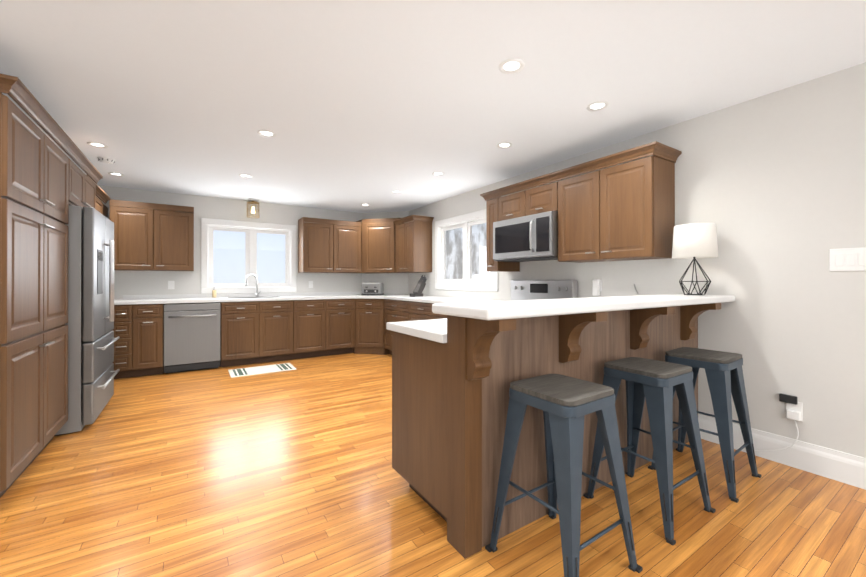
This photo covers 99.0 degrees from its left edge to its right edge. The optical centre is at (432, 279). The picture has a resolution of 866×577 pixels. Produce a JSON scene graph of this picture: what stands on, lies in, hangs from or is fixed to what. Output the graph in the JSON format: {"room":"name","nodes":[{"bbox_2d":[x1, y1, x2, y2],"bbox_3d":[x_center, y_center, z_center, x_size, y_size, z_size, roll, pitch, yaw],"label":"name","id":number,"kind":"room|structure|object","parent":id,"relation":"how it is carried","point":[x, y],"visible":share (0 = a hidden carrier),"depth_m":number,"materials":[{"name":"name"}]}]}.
{"room":"kitchen","nodes":[
{"label":"kitchen","id":0,"kind":"room"},
{"bbox_2d":[96,185,361,298],"bbox_3d":[-3.063,-0.016,5.726,4.226,2.440,0.120,0,0,-33],"label":"wall","id":1,"kind":"structure","parent":0,"point":[127,282],"depth_m":5.45,"materials":[{"name":"paint"}]},
{"bbox_2d":[96,195,102,213],"bbox_3d":[-4.078,-0.541,4.120,0.526,0.820,0.527,0,0,-33],"label":"upper cabinet","id":2,"kind":"object","parent":1,"relation":"attached to","point":[99,204],"depth_m":4.32,"materials":[{"name":"brown wood"}]},
{"bbox_2d":[107,199,193,270],"bbox_3d":[-3.757,-0.567,4.995,0.885,0.878,0.346,0,0,-33],"label":"upper cabinet","id":3,"kind":"object","parent":1,"relation":"attached to","point":[148,237],"depth_m":4.84,"materials":[{"name":"brown wood"}]},
{"bbox_2d":[168,281,173,288],"label":"electrical outlets","id":4,"kind":"object","parent":1,"relation":"attached to","point":[170,283],"depth_m":5.23,"materials":[{"name":"plastic"}]},
{"bbox_2d":[201,218,296,293],"bbox_3d":[-2.870,-0.353,5.841,1.345,1.115,0.140,0,0,-33],"label":"window","id":5,"kind":"structure","parent":1,"relation":"in","point":[209,226],"depth_m":5.81,"materials":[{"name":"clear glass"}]},
{"bbox_2d":[298,217,362,272],"bbox_3d":[-1.747,-0.564,6.299,0.983,0.878,0.346,0,0,-33],"label":"upper cabinet","id":6,"kind":"object","parent":1,"relation":"attached to","point":[325,247],"depth_m":6.13,"materials":[{"name":"brown wood"}]},
{"bbox_2d":[362,211,407,294],"bbox_3d":[-0.854,-0.013,6.790,0.740,2.440,0.740,0,0,-33],"label":"wall","id":7,"kind":"structure","parent":0,"point":[395,283],"depth_m":6.69,"materials":[{"name":"paint"}]},
{"bbox_2d":[359,217,398,272],"bbox_3d":[-0.881,-0.588,6.578,0.772,0.928,0.822,0,0,-33],"label":"upper cabinet","id":8,"kind":"object","parent":7,"relation":"attached to","point":[378,234],"depth_m":6.31,"materials":[{"name":"brown wood"}]},
{"bbox_2d":[0,353,865,576],"bbox_3d":[-0.070,1.242,1.743,4.916,0.100,10.055,0,0,-33],"label":"floor","id":9,"kind":"structure","parent":0,"point":[218,472],"depth_m":1.96,"materials":[{"name":"brown wood"}]},
{"bbox_2d":[0,74,102,497],"bbox_3d":[-2.992,0.080,2.595,0.689,2.228,2.140,0,0,-33],"label":"pantry","id":10,"kind":"object","parent":9,"relation":"on","point":[45,181],"visible":0.96,"depth_m":2.21,"materials":[{"name":"brown wood"}]},
{"bbox_2d":[54,205,119,435],"bbox_3d":[-3.237,0.308,3.132,0.811,1.775,0.906,0,0,-33],"label":"fridge","id":11,"kind":"object","parent":9,"relation":"on","point":[91,341],"visible":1,"depth_m":2.93,"materials":[{"name":"metal"}]},
{"bbox_2d":[112,305,131,378],"bbox_3d":[-3.914,0.751,4.710,0.205,0.900,0.646,0,0,-33],"label":"base cabinet","id":12,"kind":"object","parent":9,"relation":"on","point":[122,361],"depth_m":4.45,"materials":[{"name":"brown wood"}]},
{"bbox_2d":[132,304,163,376],"bbox_3d":[-3.701,0.751,4.848,0.302,0.900,0.646,0,0,-33],"label":"base cabinet","id":13,"kind":"object","parent":9,"relation":"on","point":[147,319],"depth_m":4.59,"materials":[{"name":"brown wood"}]},
{"bbox_2d":[164,302,220,373],"bbox_3d":[-3.292,0.754,5.077,0.622,0.895,0.696,0,0,-33],"label":"dishwasher","id":14,"kind":"object","parent":9,"relation":"on","point":[191,336],"visible":1,"depth_m":4.83,"materials":[{"name":"metal"}]},
{"bbox_2d":[220,307,259,366],"bbox_3d":[-2.846,0.833,5.403,0.469,0.740,0.646,0,0,-33],"label":"base cabinet","id":15,"kind":"object","parent":9,"relation":"on","point":[254,332],"depth_m":5.14,"materials":[{"name":"brown wood"}]},
{"bbox_2d":[228,363,296,377],"bbox_3d":[-2.277,1.197,4.945,0.780,0.009,0.450,0,0,-33],"label":"rug","id":16,"kind":"object","parent":9,"relation":"on","point":[240,372],"visible":0.96,"depth_m":4.93,"materials":[{"name":"white fabric"}]},
{"bbox_2d":[256,307,295,362],"bbox_3d":[-2.452,0.833,5.658,0.469,0.740,0.646,0,0,-33],"label":"base cabinet","id":17,"kind":"object","parent":9,"relation":"on","point":[277,324],"depth_m":5.40,"materials":[{"name":"brown wood"}]},
{"bbox_2d":[284,299,327,358],"bbox_3d":[-2.053,0.754,5.917,0.483,0.900,0.646,0,0,-33],"label":"base cabinet","id":18,"kind":"object","parent":9,"relation":"on","point":[311,315],"depth_m":5.66,"materials":[{"name":"brown wood"}]},
{"bbox_2d":[328,299,355,355],"bbox_3d":[-1.648,0.755,6.180,0.482,0.900,0.646,0,0,-33],"label":"base cabinet","id":19,"kind":"object","parent":9,"relation":"on","point":[341,312],"depth_m":5.93,"materials":[{"name":"brown wood"}]},
{"bbox_2d":[356,299,388,354],"bbox_3d":[-0.937,0.756,6.448,1.003,0.900,0.972,0,0,-33],"label":"base cabinet","id":20,"kind":"object","parent":9,"relation":"on","point":[369,312],"depth_m":6.00,"materials":[{"name":"brown wood"}]},
{"bbox_2d":[114,292,499,304],"bbox_3d":[-1.580,0.326,4.676,4.012,0.240,3.247,0,0,-33],"label":"countertop","id":21,"kind":"structure","parent":20,"relation":"on","point":[160,299],"depth_m":5.32,"materials":[{"name":"stone"}]},
{"bbox_2d":[212,287,215,297],"bbox_3d":[-3.208,0.178,5.428,0.055,0.157,0.078,0,0,-33],"label":"soap dispenser","id":22,"kind":"object","parent":21,"relation":"on","point":[214,293],"visible":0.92,"depth_m":5.41,"materials":[{"name":"yellow plastic"}]},
{"bbox_2d":[245,274,260,296],"bbox_3d":[-2.771,0.079,5.696,0.227,0.358,0.150,0,0,-33],"label":"faucet","id":23,"kind":"object","parent":21,"relation":"on","point":[256,293],"visible":0.98,"depth_m":5.74,"materials":[{"name":"silver metal"}]},
{"bbox_2d":[361,282,383,294],"bbox_3d":[-1.032,0.151,6.327,0.344,0.218,0.220,0,0,7],"label":"toaster","id":24,"kind":"object","parent":21,"relation":"on","point":[372,288],"visible":1,"depth_m":6.24,"materials":[{"name":"silver metal"}]},
{"bbox_2d":[410,275,426,296],"bbox_3d":[-0.216,0.091,5.782,0.110,0.334,0.332,0,0,37],"label":"knife block","id":25,"kind":"object","parent":21,"relation":"on","point":[419,288],"visible":1,"depth_m":5.75,"materials":[{"name":"plastic"}]},
{"bbox_2d":[384,299,407,354],"bbox_3d":[-0.301,0.754,5.795,0.646,0.900,0.814,0,0,-33],"label":"base cabinet","id":26,"kind":"object","parent":9,"relation":"on","point":[397,310],"depth_m":5.73,"materials":[{"name":"brown wood"}]},
{"bbox_2d":[408,301,435,320],"bbox_3d":[0.122,0.752,5.143,0.646,0.900,0.740,0,0,-33],"label":"base cabinet","id":27,"kind":"object","parent":9,"relation":"on","point":[416,310],"depth_m":5.01,"materials":[{"name":"brown wood"}]},
{"bbox_2d":[436,314,446,318],"bbox_3d":[0.519,0.750,4.531,0.646,0.900,0.720,0,0,-33],"label":"base cabinet","id":28,"kind":"object","parent":9,"relation":"on","point":[438,316],"depth_m":4.60,"materials":[{"name":"brown wood"}]},
{"bbox_2d":[391,330,497,545],"bbox_3d":[0.026,0.742,2.010,0.281,0.900,0.574,0,0,-33],"label":"peninsula end panel","id":29,"kind":"object","parent":9,"relation":"on","point":[459,369],"depth_m":1.69,"materials":[{"name":"brown wood"}]},
{"bbox_2d":[386,310,681,345],"bbox_3d":[0.838,0.270,2.545,2.276,0.041,0.584,0,0,-33],"label":"countertop","id":30,"kind":"structure","parent":29,"relation":"on","point":[434,330],"depth_m":1.84,"materials":[{"name":"white stone"}]},
{"bbox_2d":[432,294,734,321],"bbox_3d":[1.068,0.131,2.154,2.316,0.044,0.391,0,0,-33],"label":"countertop","id":31,"kind":"structure","parent":29,"relation":"on","point":[538,308],"depth_m":1.70,"materials":[{"name":"white stone"}]},
{"bbox_2d":[672,223,717,294],"bbox_3d":[1.892,-0.143,2.678,0.276,0.505,0.276,0,0,-33],"label":"table lamp","id":32,"kind":"object","parent":31,"relation":"on","point":[694,241],"visible":1,"depth_m":2.59,"materials":[{"name":"fabric"}]},
{"bbox_2d":[498,330,533,521],"bbox_3d":[0.258,0.743,2.161,0.273,0.900,0.574,0,0,-33],"label":"panel","id":33,"kind":"object","parent":9,"relation":"on","point":[515,351],"depth_m":1.77,"materials":[{"name":"brown wood"}]},
{"bbox_2d":[511,280,576,299],"bbox_3d":[0.915,0.598,3.841,0.682,1.200,0.852,0,0,-33],"label":"stove","id":34,"kind":"object","parent":9,"relation":"on","point":[536,289],"visible":0.23,"depth_m":3.94,"materials":[{"name":"silver metal"}]},
{"bbox_2d":[534,326,565,505],"bbox_3d":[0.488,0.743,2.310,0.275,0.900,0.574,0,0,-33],"label":"base cabinet","id":35,"kind":"object","parent":9,"relation":"on","point":[549,345],"depth_m":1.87,"materials":[{"name":"brown wood"}]},
{"bbox_2d":[485,374,642,576],"bbox_3d":[0.546,0.821,1.581,0.461,0.740,0.461,0,0,-33],"label":"stool","id":36,"kind":"object","parent":9,"relation":"on","point":[566,404],"visible":0.98,"depth_m":1.50,"materials":[{"name":"grey metal"}]},
{"bbox_2d":[566,326,597,481],"bbox_3d":[0.719,0.743,2.460,0.275,0.900,0.574,0,0,-33],"label":"base cabinet","id":37,"kind":"object","parent":9,"relation":"on","point":[581,341],"depth_m":2.06,"materials":[{"name":"brown wood"}]},
{"bbox_2d":[598,322,617,473],"bbox_3d":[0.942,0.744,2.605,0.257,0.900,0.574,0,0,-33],"label":"base cabinet","id":38,"kind":"object","parent":9,"relation":"on","point":[608,332],"depth_m":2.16,"materials":[{"name":"brown wood"}]},
{"bbox_2d":[618,322,641,461],"bbox_3d":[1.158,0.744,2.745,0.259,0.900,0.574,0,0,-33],"label":"base cabinet","id":39,"kind":"object","parent":9,"relation":"on","point":[629,333],"depth_m":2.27,"materials":[{"name":"brown wood"}]},
{"bbox_2d":[583,357,715,544],"bbox_3d":[1.143,0.823,1.974,0.453,0.740,0.453,0,0,-33],"label":"stool","id":40,"kind":"object","parent":9,"relation":"on","point":[652,382],"visible":0.96,"depth_m":1.90,"materials":[{"name":"grey metal"}]},
{"bbox_2d":[648,347,761,502],"bbox_3d":[1.678,0.823,2.297,0.453,0.740,0.453,0,0,-36],"label":"stool","id":41,"kind":"object","parent":9,"relation":"on","point":[724,374],"visible":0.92,"depth_m":2.17,"materials":[{"name":"grey metal"}]},
{"bbox_2d":[0,0,865,212],"bbox_3d":[-0.070,-1.298,1.751,4.916,0.100,10.055,0,0,-33],"label":"ceiling","id":42,"kind":"structure","parent":0,"point":[353,105],"depth_m":2.30,"materials":[{"name":"paint"}]},
{"bbox_2d":[87,142,107,147],"bbox_3d":[-3.081,-1.239,3.400,0.148,0.007,0.148,0,0,-42],"label":"recessed light","id":43,"kind":"object","parent":42,"relation":"in","point":[99,145],"depth_m":3.40,"materials":[{"name":"white plastic"}]},
{"bbox_2d":[97,156,115,163],"bbox_3d":[-3.345,-1.221,3.788,0.144,0.041,0.144,0,0,-33],"label":"smoke detector","id":44,"kind":"object","parent":42,"relation":"attached to","point":[107,160],"visible":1,"depth_m":3.76,"materials":[{"name":"plastic"}]},
{"bbox_2d":[108,172,123,175],"bbox_3d":[-3.707,-1.236,4.328,0.148,0.007,0.148,0,0,-42],"label":"recessed light","id":45,"kind":"object","parent":42,"relation":"in","point":[110,173],"depth_m":4.33,"materials":[{"name":"white plastic"}]},
{"bbox_2d":[239,174,252,177],"bbox_3d":[-2.225,-1.236,4.396,0.148,0.007,0.148,0,0,30],"label":"recessed light","id":46,"kind":"object","parent":42,"relation":"in","point":[241,175],"depth_m":4.39,"materials":[{"name":"white plastic"}]},
{"bbox_2d":[247,199,258,217],"bbox_3d":[-2.764,-1.100,5.685,0.176,0.272,0.176,0,0,-33],"label":"ceiling light","id":47,"kind":"object","parent":42,"relation":"hanging from","point":[252,202],"visible":1,"depth_m":5.66,"materials":[{"name":"gold metal"}]},
{"bbox_2d":[257,130,275,137],"bbox_3d":[-1.409,-1.240,3.138,0.148,0.007,0.148,0,0,-42],"label":"recessed light","id":48,"kind":"object","parent":42,"relation":"in","point":[265,133],"depth_m":3.14,"materials":[{"name":"white plastic"}]},
{"bbox_2d":[432,172,444,175],"bbox_3d":[0.062,-1.236,4.307,0.148,0.007,0.148,0,0,-42],"label":"recessed light","id":49,"kind":"object","parent":42,"relation":"in","point":[434,173],"depth_m":4.31,"materials":[{"name":"white plastic"}]},
{"bbox_2d":[496,142,512,148],"bbox_3d":[0.658,-1.239,3.406,0.148,0.007,0.148,0,0,30],"label":"recessed light","id":50,"kind":"object","parent":42,"relation":"in","point":[503,145],"depth_m":3.41,"materials":[{"name":"white plastic"}]},
{"bbox_2d":[499,58,524,73],"bbox_3d":[0.457,-1.243,2.155,0.148,0.007,0.148,0,0,30],"label":"recessed light","id":51,"kind":"object","parent":42,"relation":"in","point":[511,66],"depth_m":2.15,"materials":[{"name":"white plastic"}]},
{"bbox_2d":[586,101,608,111],"bbox_3d":[1.176,-1.241,2.646,0.148,0.007,0.148,0,0,-42],"label":"recessed light","id":52,"kind":"object","parent":42,"relation":"in","point":[599,105],"depth_m":2.64,"materials":[{"name":"white plastic"}]},
{"bbox_2d":[408,62,865,457],"bbox_3d":[2.097,-0.025,2.813,0.120,2.440,9.245,0,0,-33],"label":"wall","id":53,"kind":"structure","parent":0,"point":[772,186],"depth_m":2.45,"materials":[{"name":"paint"}]},
{"bbox_2d":[395,215,433,272],"bbox_3d":[-0.318,-0.564,6.101,0.346,0.878,0.587,0,0,-33],"label":"upper cabinet","id":54,"kind":"object","parent":53,"relation":"attached to","point":[413,239],"depth_m":5.89,"materials":[{"name":"brown wood"}]},
{"bbox_2d":[435,209,497,290],"bbox_3d":[0.478,-0.393,5.290,0.140,1.070,1.430,0,0,-33],"label":"window","id":55,"kind":"structure","parent":53,"relation":"in","point":[467,282],"depth_m":5.30,"materials":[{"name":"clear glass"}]},
{"bbox_2d":[484,190,519,271],"bbox_3d":[0.822,-0.554,4.345,0.346,0.908,0.200,0,0,-33],"label":"upper cabinet","id":56,"kind":"object","parent":53,"relation":"attached to","point":[490,198],"depth_m":4.27,"materials":[{"name":"brown wood"}]},
{"bbox_2d":[496,181,523,221],"bbox_3d":[0.986,-0.830,4.092,0.346,0.358,0.405,0,0,-33],"label":"upper cabinet","id":57,"kind":"object","parent":53,"relation":"attached to","point":[511,206],"depth_m":3.99,"materials":[{"name":"brown wood"}]},
{"bbox_2d":[524,173,555,215],"bbox_3d":[1.207,-0.831,3.752,0.346,0.358,0.405,0,0,-33],"label":"upper cabinet","id":58,"kind":"object","parent":53,"relation":"attached to","point":[540,199],"depth_m":3.65,"materials":[{"name":"brown wood"}]},
{"bbox_2d":[493,211,557,261],"bbox_3d":[1.040,-0.429,3.884,0.481,0.438,0.802,0,0,-33],"label":"microwave","id":59,"kind":"object","parent":58,"relation":"attached to","point":[533,237],"visible":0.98,"depth_m":3.70,"materials":[{"name":"silver metal"}]},
{"bbox_2d":[592,279,601,295],"label":"electrical outlets","id":60,"kind":"object","parent":53,"relation":"attached to","point":[596,283],"depth_m":3.48,"materials":[{"name":"plastic"}]},
{"bbox_2d":[556,141,675,262],"bbox_3d":[1.551,-0.593,3.221,0.346,0.838,0.860,0,0,-33],"label":"upper cabinet","id":61,"kind":"object","parent":53,"relation":"attached to","point":[624,211],"depth_m":2.98,"materials":[{"name":"brown wood"}]},
{"bbox_2d":[754,393,802,450],"label":"electrical outlets","id":62,"kind":"object","parent":53,"relation":"attached to","point":[793,408],"depth_m":2.36,"materials":[{"name":"plastic"}]},
{"bbox_2d":[698,414,865,489],"bbox_3d":[3.277,1.102,0.866,0.018,0.175,4.637,0,0,-33],"label":"baseboard","id":63,"kind":"structure","parent":53,"relation":"attached to","point":[842,467],"depth_m":2.32,"materials":[{"name":"white wood"}]},
{"bbox_2d":[829,247,865,270],"bbox_3d":[2.444,-0.119,2.160,0.010,0.135,0.180,0,0,-33],"label":"switch plate","id":64,"kind":"object","parent":53,"relation":"attached to","point":[848,259],"visible":1,"depth_m":2.17,"materials":[{"name":"white plastic"}]},
{"label":"outside","id":65,"kind":"structure","parent":0,"visible":0},
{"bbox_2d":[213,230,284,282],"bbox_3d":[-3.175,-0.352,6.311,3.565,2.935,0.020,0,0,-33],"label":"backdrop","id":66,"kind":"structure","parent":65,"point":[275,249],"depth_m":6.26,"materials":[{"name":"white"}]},
{"bbox_2d":[446,223,492,278],"bbox_3d":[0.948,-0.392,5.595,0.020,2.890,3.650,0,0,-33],"label":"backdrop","id":67,"kind":"structure","parent":65,"point":[459,254],"depth_m":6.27,"materials":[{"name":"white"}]}
]}

